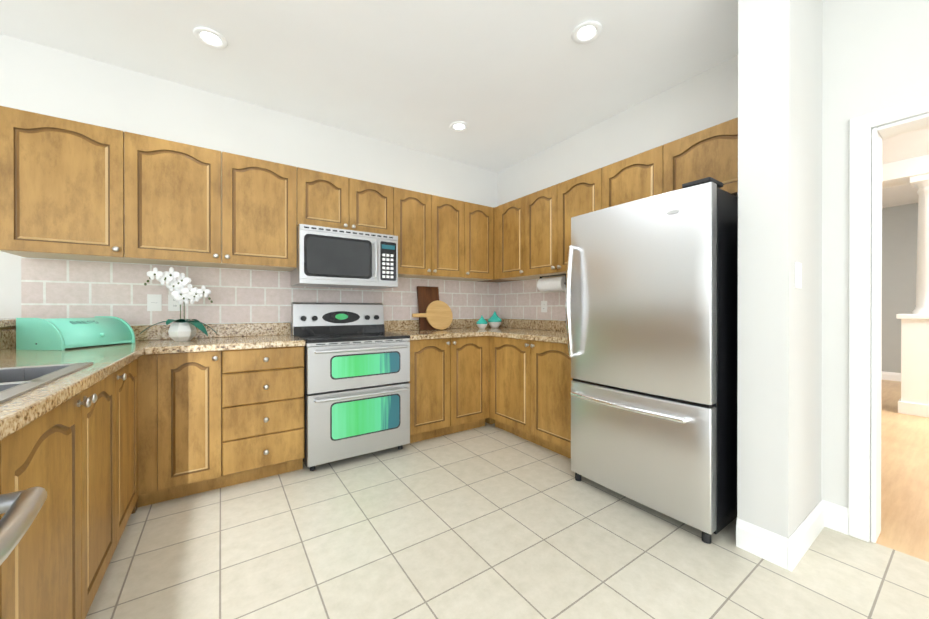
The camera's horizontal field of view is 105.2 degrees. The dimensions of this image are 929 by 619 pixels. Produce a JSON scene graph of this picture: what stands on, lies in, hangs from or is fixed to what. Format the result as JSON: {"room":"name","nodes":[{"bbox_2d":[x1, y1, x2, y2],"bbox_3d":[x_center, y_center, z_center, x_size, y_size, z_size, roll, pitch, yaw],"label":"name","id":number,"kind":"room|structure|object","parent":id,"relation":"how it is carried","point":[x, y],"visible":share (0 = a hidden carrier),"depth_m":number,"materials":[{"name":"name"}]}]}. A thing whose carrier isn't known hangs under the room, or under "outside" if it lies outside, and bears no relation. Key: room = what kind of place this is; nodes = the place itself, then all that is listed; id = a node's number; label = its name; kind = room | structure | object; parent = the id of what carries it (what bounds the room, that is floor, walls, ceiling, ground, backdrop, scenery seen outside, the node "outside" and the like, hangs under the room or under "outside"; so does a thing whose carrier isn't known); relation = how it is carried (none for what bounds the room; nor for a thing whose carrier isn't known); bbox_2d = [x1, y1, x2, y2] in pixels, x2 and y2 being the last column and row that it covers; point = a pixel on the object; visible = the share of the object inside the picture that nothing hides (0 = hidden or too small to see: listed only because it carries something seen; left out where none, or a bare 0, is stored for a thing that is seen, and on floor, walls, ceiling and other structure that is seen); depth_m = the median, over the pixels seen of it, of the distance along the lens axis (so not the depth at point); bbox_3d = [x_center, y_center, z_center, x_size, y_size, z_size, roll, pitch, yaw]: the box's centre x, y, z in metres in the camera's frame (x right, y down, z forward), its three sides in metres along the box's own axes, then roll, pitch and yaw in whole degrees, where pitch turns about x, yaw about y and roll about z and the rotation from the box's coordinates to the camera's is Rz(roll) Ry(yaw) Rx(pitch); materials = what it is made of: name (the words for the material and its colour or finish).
{"room":"kitchen","nodes":[
{"label":"kitchen","id":0,"kind":"room"},
{"bbox_2d":[0,366,59,389],"bbox_3d":[-1.501,0.302,1.058,0.385,0.190,0.399,0,0,-34],"label":"sink","id":1,"kind":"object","parent":0,"relation":"attached to","point":[10,375],"depth_m":1.25,"materials":[{"name":"silver metal"}]},
{"bbox_2d":[0,34,497,334],"bbox_3d":[-2.477,-0.241,2.308,7.140,2.730,0.140,0,0,-34],"label":"wall","id":2,"kind":"structure","parent":0,"point":[41,79],"depth_m":2.58,"materials":[{"name":"paint"}]},
{"bbox_2d":[0,330,75,473],"bbox_3d":[-1.623,0.254,1.120,0.515,0.285,2.740,0,0,-34],"label":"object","id":3,"kind":"structure","parent":2,"relation":"attached to","point":[11,451],"depth_m":0.92,"materials":[{"name":"brown wood"}]},
{"bbox_2d":[0,106,135,262],"bbox_3d":[-2.333,-0.691,2.122,0.489,0.758,0.320,0,0,-34],"label":"upper cabinet","id":4,"kind":"object","parent":2,"relation":"attached to","point":[72,190],"depth_m":1.99,"materials":[{"name":"brown wood"}]},
{"bbox_2d":[128,132,223,267],"bbox_3d":[-1.932,-0.692,2.397,0.483,0.758,0.320,0,0,-34],"label":"upper cabinet","id":5,"kind":"object","parent":2,"relation":"attached to","point":[176,189],"depth_m":2.27,"materials":[{"name":"brown wood"}]},
{"bbox_2d":[21,257,497,324],"bbox_3d":[-1.121,-0.104,3.150,3.669,0.418,0.005,0,0,-34],"label":"tile backsplash","id":6,"kind":"structure","parent":2,"relation":"attached to","point":[55,288],"depth_m":2.62,"materials":[{"name":"beige tile"}]},
{"bbox_2d":[147,294,161,310],"bbox_3d":[-2.135,-0.047,2.445,0.075,0.115,0.009,0,0,-34],"label":"switch plate","id":7,"kind":"object","parent":6,"relation":"attached to","point":[154,302],"visible":1,"depth_m":2.44,"materials":[{"name":"white plastic"}]},
{"bbox_2d":[168,295,181,310],"bbox_3d":[-2.044,-0.047,2.508,0.075,0.115,0.008,0,0,-34],"label":"electrical outlet plate","id":8,"kind":"object","parent":6,"relation":"attached to","point":[173,304],"visible":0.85,"depth_m":2.50,"materials":[{"name":"white plastic"}]},
{"bbox_2d":[224,152,299,270],"bbox_3d":[-1.541,-0.693,2.666,0.467,0.758,0.320,0,0,-34],"label":"upper cabinet","id":9,"kind":"object","parent":2,"relation":"attached to","point":[262,197],"depth_m":2.54,"materials":[{"name":"brown wood"}]},
{"bbox_2d":[131,319,489,341],"bbox_3d":[-1.104,0.157,3.149,3.637,0.100,0.020,0,0,-34],"label":"backsplash","id":10,"kind":"structure","parent":2,"relation":"attached to","point":[241,330],"depth_m":2.74,"materials":[{"name":"brown stone"}]},
{"bbox_2d":[300,168,351,229],"bbox_3d":[-1.188,-0.851,2.907,0.388,0.442,0.320,0,0,-34],"label":"upper cabinet","id":11,"kind":"object","parent":2,"relation":"attached to","point":[325,198],"depth_m":2.78,"materials":[{"name":"brown wood"}]},
{"bbox_2d":[291,224,397,288],"bbox_3d":[-0.984,-0.409,2.953,0.771,0.433,0.462,0,0,-34],"label":"over-the-range microwave","id":12,"kind":"object","parent":11,"relation":"attached to","point":[334,257],"visible":1,"depth_m":2.79,"materials":[{"name":"silver metal"}]},
{"bbox_2d":[352,178,395,235],"bbox_3d":[-0.869,-0.852,3.126,0.387,0.442,0.320,0,0,-34],"label":"upper cabinet","id":13,"kind":"object","parent":2,"relation":"attached to","point":[373,204],"depth_m":3.00,"materials":[{"name":"brown wood"}]},
{"bbox_2d":[396,188,431,277],"bbox_3d":[-0.555,-0.694,3.342,0.374,0.758,0.320,0,0,-34],"label":"upper cabinet","id":14,"kind":"object","parent":2,"relation":"attached to","point":[413,208],"depth_m":3.22,"materials":[{"name":"brown wood"}]},
{"bbox_2d":[421,195,463,280],"bbox_3d":[-0.246,-0.695,3.553,0.374,0.758,0.320,0,0,-34],"label":"upper cabinet","id":15,"kind":"object","parent":2,"relation":"attached to","point":[447,213],"depth_m":3.42,"materials":[{"name":"brown wood"}]},
{"bbox_2d":[460,202,499,281],"bbox_3d":[0.092,-0.695,3.739,0.394,0.758,0.396,0,0,-34],"label":"upper cabinet","id":16,"kind":"object","parent":2,"relation":"attached to","point":[481,223],"depth_m":3.66,"materials":[{"name":"brown wood"}]},
{"bbox_2d":[0,0,928,207],"bbox_3d":[2.189,-1.654,1.565,14.000,0.100,6.640,0,0,-34],"label":"ceiling","id":17,"kind":"structure","parent":0,"point":[510,83],"depth_m":2.25,"materials":[{"name":"paint"}]},
{"bbox_2d":[193,27,227,48],"bbox_3d":[-1.495,-1.599,2.093,0.170,0.012,0.170,0,0,-34],"label":"recessed light","id":18,"kind":"object","parent":17,"relation":"in","point":[209,37],"visible":1,"depth_m":2.09,"materials":[{"name":"paint"}]},
{"bbox_2d":[449,121,468,131],"bbox_3d":[-0.047,-1.602,3.111,0.170,0.012,0.170,0,0,-34],"label":"recessed light","id":19,"kind":"object","parent":17,"relation":"in","point":[458,126],"visible":1,"depth_m":3.11,"materials":[{"name":"paint"}]},
{"bbox_2d":[571,20,601,43],"bbox_3d":[0.705,-1.599,2.050,0.170,0.012,0.170,0,0,-34],"label":"recessed light","id":20,"kind":"object","parent":17,"relation":"in","point":[586,32],"visible":0.98,"depth_m":2.05,"materials":[{"name":"paint"}]},
{"bbox_2d":[85,422,928,618],"bbox_3d":[-0.664,1.161,-0.386,7.080,0.060,6.640,0,0,-34],"label":"floor","id":21,"kind":"structure","parent":0,"point":[489,521],"depth_m":1.62,"materials":[{"name":"beige tile"}]},
{"bbox_2d":[0,487,46,564],"bbox_3d":[-0.960,0.693,0.351,0.636,0.871,0.599,0,0,-34],"label":"dishwasher","id":22,"kind":"object","parent":21,"relation":"on","point":[20,509],"visible":1,"depth_m":0.64,"materials":[{"name":"silver metal"}]},
{"bbox_2d":[0,406,119,618],"bbox_3d":[-1.465,0.777,0.958,0.590,0.700,0.965,0,0,-34],"label":"base cabinet","id":23,"kind":"object","parent":21,"relation":"on","point":[100,444],"depth_m":1.05,"materials":[{"name":"brown wood"}]},
{"bbox_2d":[76,358,143,537],"bbox_3d":[-1.892,0.688,1.580,0.590,0.875,0.545,0,0,-34],"label":"base cabinet","id":24,"kind":"object","parent":21,"relation":"on","point":[125,389],"depth_m":1.74,"materials":[{"name":"brown wood"}]},
{"bbox_2d":[0,338,159,441],"bbox_3d":[-1.587,0.231,1.156,0.615,0.039,2.760,0,0,-34],"label":"countertop","id":25,"kind":"structure","parent":24,"relation":"on","point":[18,409],"depth_m":1.19,"materials":[{"name":"beige stone"}]},
{"bbox_2d":[16,316,134,349],"bbox_3d":[-2.175,0.126,2.013,0.259,0.166,0.384,0,0,4],"label":"bread box","id":26,"kind":"object","parent":25,"relation":"on","point":[48,334],"visible":1,"depth_m":1.89,"materials":[{"name":"green metal"}]},
{"bbox_2d":[144,354,151,501],"bbox_3d":[-2.198,0.687,2.017,0.580,0.875,0.652,0,0,-34],"label":"base cabinet","id":27,"kind":"object","parent":21,"relation":"on","point":[147,357],"depth_m":1.98,"materials":[{"name":"brown wood"}]},
{"bbox_2d":[152,350,223,503],"bbox_3d":[-1.774,0.686,2.328,0.301,0.875,0.594,0,0,-34],"label":"base cabinet","id":28,"kind":"object","parent":21,"relation":"on","point":[188,389],"depth_m":2.08,"materials":[{"name":"brown wood"}]},
{"bbox_2d":[224,346,304,486],"bbox_3d":[-1.456,0.686,2.546,0.471,0.875,0.594,0,0,-34],"label":"base cabinet","id":29,"kind":"object","parent":21,"relation":"on","point":[264,409],"depth_m":2.30,"materials":[{"name":"brown wood"}]},
{"bbox_2d":[144,334,304,353],"bbox_3d":[-1.596,0.228,2.440,0.822,0.039,0.632,0,0,-34],"label":"countertop","id":30,"kind":"structure","parent":29,"relation":"on","point":[254,341],"depth_m":2.25,"materials":[{"name":"beige stone"}]},
{"bbox_2d":[140,267,216,340],"bbox_3d":[-1.891,-0.034,2.363,0.399,0.483,0.281,0,0,-34],"label":"orchid plant","id":31,"kind":"object","parent":30,"relation":"on","point":[180,329],"visible":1,"depth_m":2.33,"materials":[{"name":"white plant"}]},
{"bbox_2d":[292,302,409,470],"bbox_3d":[-0.907,0.532,2.843,0.763,1.180,0.698,0,0,-34],"label":"range","id":32,"kind":"object","parent":21,"relation":"on","point":[356,379],"visible":1,"depth_m":2.63,"materials":[{"name":"silver metal"}]},
{"bbox_2d":[408,338,447,442],"bbox_3d":[-0.459,0.684,3.230,0.409,0.875,0.594,0,0,-34],"label":"base cabinet","id":33,"kind":"object","parent":21,"relation":"on","point":[428,382],"depth_m":2.99,"materials":[{"name":"brown wood"}]},
{"bbox_2d":[385,326,515,341],"bbox_3d":[-0.027,0.225,3.517,1.445,0.039,0.632,0,0,-34],"label":"countertop","id":34,"kind":"structure","parent":33,"relation":"on","point":[415,335],"depth_m":3.23,"materials":[{"name":"brown stone"}]},
{"bbox_2d":[412,286,452,329],"bbox_3d":[-0.337,-0.014,3.554,0.450,0.438,0.173,0,0,-34],"label":"cutting boards","id":35,"kind":"object","parent":34,"relation":"on","point":[434,313],"visible":0.96,"depth_m":3.55,"materials":[{"name":"brown wood"}]},
{"bbox_2d":[476,316,487,328],"bbox_3d":[0.187,0.133,3.791,0.121,0.143,0.121,0,0,-34],"label":"jar","id":36,"kind":"object","parent":34,"relation":"on","point":[481,322],"visible":1,"depth_m":3.75,"materials":[{"name":"ceramic"}]},
{"bbox_2d":[488,311,501,327],"bbox_3d":[0.336,0.111,3.936,0.156,0.185,0.156,0,0,-34],"label":"jar","id":37,"kind":"object","parent":34,"relation":"on","point":[494,320],"visible":1,"depth_m":3.89,"materials":[{"name":"ceramic"}]},
{"bbox_2d":[492,338,527,439],"bbox_3d":[0.626,0.684,3.296,0.596,0.875,0.565,0,0,-34],"label":"base cabinet","id":38,"kind":"object","parent":21,"relation":"on","point":[509,355],"depth_m":3.11,"materials":[{"name":"brown wood"}]},
{"bbox_2d":[528,342,572,458],"bbox_3d":[0.933,0.685,2.849,0.596,0.875,0.519,0,0,-34],"label":"base cabinet","id":39,"kind":"object","parent":21,"relation":"on","point":[549,363],"depth_m":2.73,"materials":[{"name":"brown wood"}]},
{"bbox_2d":[488,330,567,345],"bbox_3d":[0.781,0.226,3.058,0.632,0.039,1.038,0,0,-34],"label":"countertop","id":40,"kind":"structure","parent":39,"relation":"on","point":[528,335],"depth_m":3.05,"materials":[{"name":"brown stone"}]},
{"bbox_2d":[565,177,737,543],"bbox_3d":[1.197,0.248,2.192,0.833,1.752,0.816,0,0,-34],"label":"fridge","id":41,"kind":"object","parent":21,"relation":"on","point":[651,301],"visible":0.98,"depth_m":1.86,"materials":[{"name":"silver metal"}]},
{"bbox_2d":[498,55,737,320],"bbox_3d":[1.177,-0.243,3.168,0.140,2.730,2.575,0,0,-34],"label":"wall","id":42,"kind":"structure","parent":0,"point":[706,99],"depth_m":2.79,"materials":[{"name":"paint"}]},
{"bbox_2d":[500,197,539,281],"bbox_3d":[0.571,-0.695,3.637,0.320,0.758,0.466,0,0,-34],"label":"upper cabinet","id":43,"kind":"object","parent":42,"relation":"attached to","point":[512,212],"depth_m":3.51,"materials":[{"name":"brown wood"}]},
{"bbox_2d":[498,279,565,320],"bbox_3d":[0.876,-0.104,3.477,0.005,0.418,1.713,0,0,-34],"label":"tile backsplash","id":44,"kind":"structure","parent":42,"relation":"attached to","point":[522,299],"depth_m":3.77,"materials":[{"name":"beige tile"}]},
{"bbox_2d":[541,301,546,311],"bbox_3d":[0.800,-0.029,3.575,0.008,0.115,0.075,0,0,-34],"label":"electrical outlet plate","id":45,"kind":"object","parent":44,"relation":"attached to","point":[543,306],"visible":1,"depth_m":3.57,"materials":[{"name":"white plastic"}]},
{"bbox_2d":[500,318,565,329],"bbox_3d":[0.860,0.156,3.483,0.021,0.100,1.650,0,0,-34],"label":"backsplash","id":46,"kind":"structure","parent":42,"relation":"attached to","point":[521,324],"depth_m":3.65,"materials":[{"name":"brown stone"}]},
{"bbox_2d":[524,185,564,277],"bbox_3d":[0.813,-0.694,3.284,0.320,0.758,0.390,0,0,-34],"label":"upper cabinet","id":47,"kind":"object","parent":42,"relation":"attached to","point":[539,206],"depth_m":3.19,"materials":[{"name":"brown wood"}]},
{"bbox_2d":[537,274,565,291],"bbox_3d":[0.816,-0.241,3.270,0.128,0.144,0.310,0,0,-34],"label":"paper towel holder","id":48,"kind":"object","parent":47,"relation":"attached to","point":[551,284],"visible":0.77,"depth_m":3.22,"materials":[{"name":"white paper"}]},
{"bbox_2d":[556,167,603,273],"bbox_3d":[1.045,-0.693,2.946,0.320,0.758,0.430,0,0,-34],"label":"upper cabinet","id":49,"kind":"object","parent":42,"relation":"attached to","point":[582,194],"depth_m":2.91,"materials":[{"name":"brown wood"}]},
{"bbox_2d":[604,146,659,208],"bbox_3d":[1.293,-0.862,2.583,0.320,0.419,0.450,0,0,-34],"label":"upper cabinet","id":50,"kind":"object","parent":42,"relation":"attached to","point":[636,177],"depth_m":2.48,"materials":[{"name":"brown wood"}]},
{"bbox_2d":[660,117,737,195],"bbox_3d":[1.565,-0.861,2.187,0.320,0.419,0.510,0,0,-34],"label":"upper cabinet","id":51,"kind":"object","parent":42,"relation":"attached to","point":[712,152],"depth_m":2.11,"materials":[{"name":"brown wood"}]},
{"bbox_2d":[737,0,822,538],"bbox_3d":[1.685,-0.240,1.844,0.800,2.730,0.185,0,0,-34],"label":"wall","id":52,"kind":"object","parent":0,"point":[779,402],"visible":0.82,"depth_m":1.63,"materials":[{"name":"paint"}]},
{"bbox_2d":[795,262,801,287],"bbox_3d":[1.514,-0.154,1.608,0.075,0.115,0.009,0,0,-34],"label":"light switch","id":53,"kind":"object","parent":52,"relation":"attached to","point":[798,274],"visible":1,"depth_m":1.60,"materials":[{"name":"white plastic"}]},
{"bbox_2d":[821,0,928,540],"bbox_3d":[2.224,-0.239,1.483,0.160,2.730,1.020,0,0,-34],"label":"wall","id":54,"kind":"structure","parent":0,"point":[846,55],"depth_m":1.79,"materials":[{"name":"paint"}]},
{"bbox_2d":[783,500,832,571],"bbox_3d":[1.641,1.060,1.686,0.575,0.130,0.030,0,0,-34],"label":"baseboard","id":55,"kind":"structure","parent":54,"relation":"attached to","point":[795,547],"depth_m":1.66,"materials":[{"name":"paint"}]},
{"bbox_2d":[848,96,928,542],"bbox_3d":[2.272,0.091,1.414,0.197,2.070,0.990,0,0,-34],"label":"door frame","id":56,"kind":"structure","parent":54,"relation":"attached to","point":[865,279],"depth_m":1.73,"materials":[{"name":"paint"}]},
{"bbox_2d":[882,203,917,372],"bbox_3d":[7.155,-0.248,5.059,0.140,2.730,6.500,0,0,-34],"label":"wall","id":57,"kind":"structure","parent":0,"point":[899,243],"depth_m":5.54,"materials":[{"name":"paint"}]},
{"bbox_2d":[881,371,900,381],"bbox_3d":[7.521,1.053,4.392,0.014,0.130,4.860,0,0,-34],"label":"baseboard","id":58,"kind":"structure","parent":57,"relation":"attached to","point":[892,376],"depth_m":5.57,"materials":[{"name":"paint"}]},
{"bbox_2d":[876,380,928,561],"bbox_3d":[5.037,1.151,3.525,7.093,0.060,6.640,0,0,-34],"label":"floor","id":59,"kind":"structure","parent":0,"point":[905,483],"depth_m":2.36,"materials":[{"name":"beige wood"}]},
{"bbox_2d":[882,154,928,417],"bbox_3d":[5.456,-0.242,3.082,0.440,2.728,4.300,0,0,-34],"label":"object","id":60,"kind":"object","parent":59,"relation":"on","point":[914,398],"visible":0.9,"depth_m":3.77,"materials":[{"name":"paint"}]},
{"bbox_3d":[-1.902,0.612,0.941,0.139,1.030,2.761,0,0,-34],"label":"wall","id":61,"kind":"structure","parent":0,"visible":0},
{"bbox_2d":[0,318,15,327],"bbox_3d":[-1.927,0.075,0.901,0.315,0.040,2.796,0,0,-34],"label":"ledge","id":62,"kind":"object","parent":61,"relation":"on","point":[7,322],"depth_m":1.88,"materials":[{"name":"stone"}]}
]}

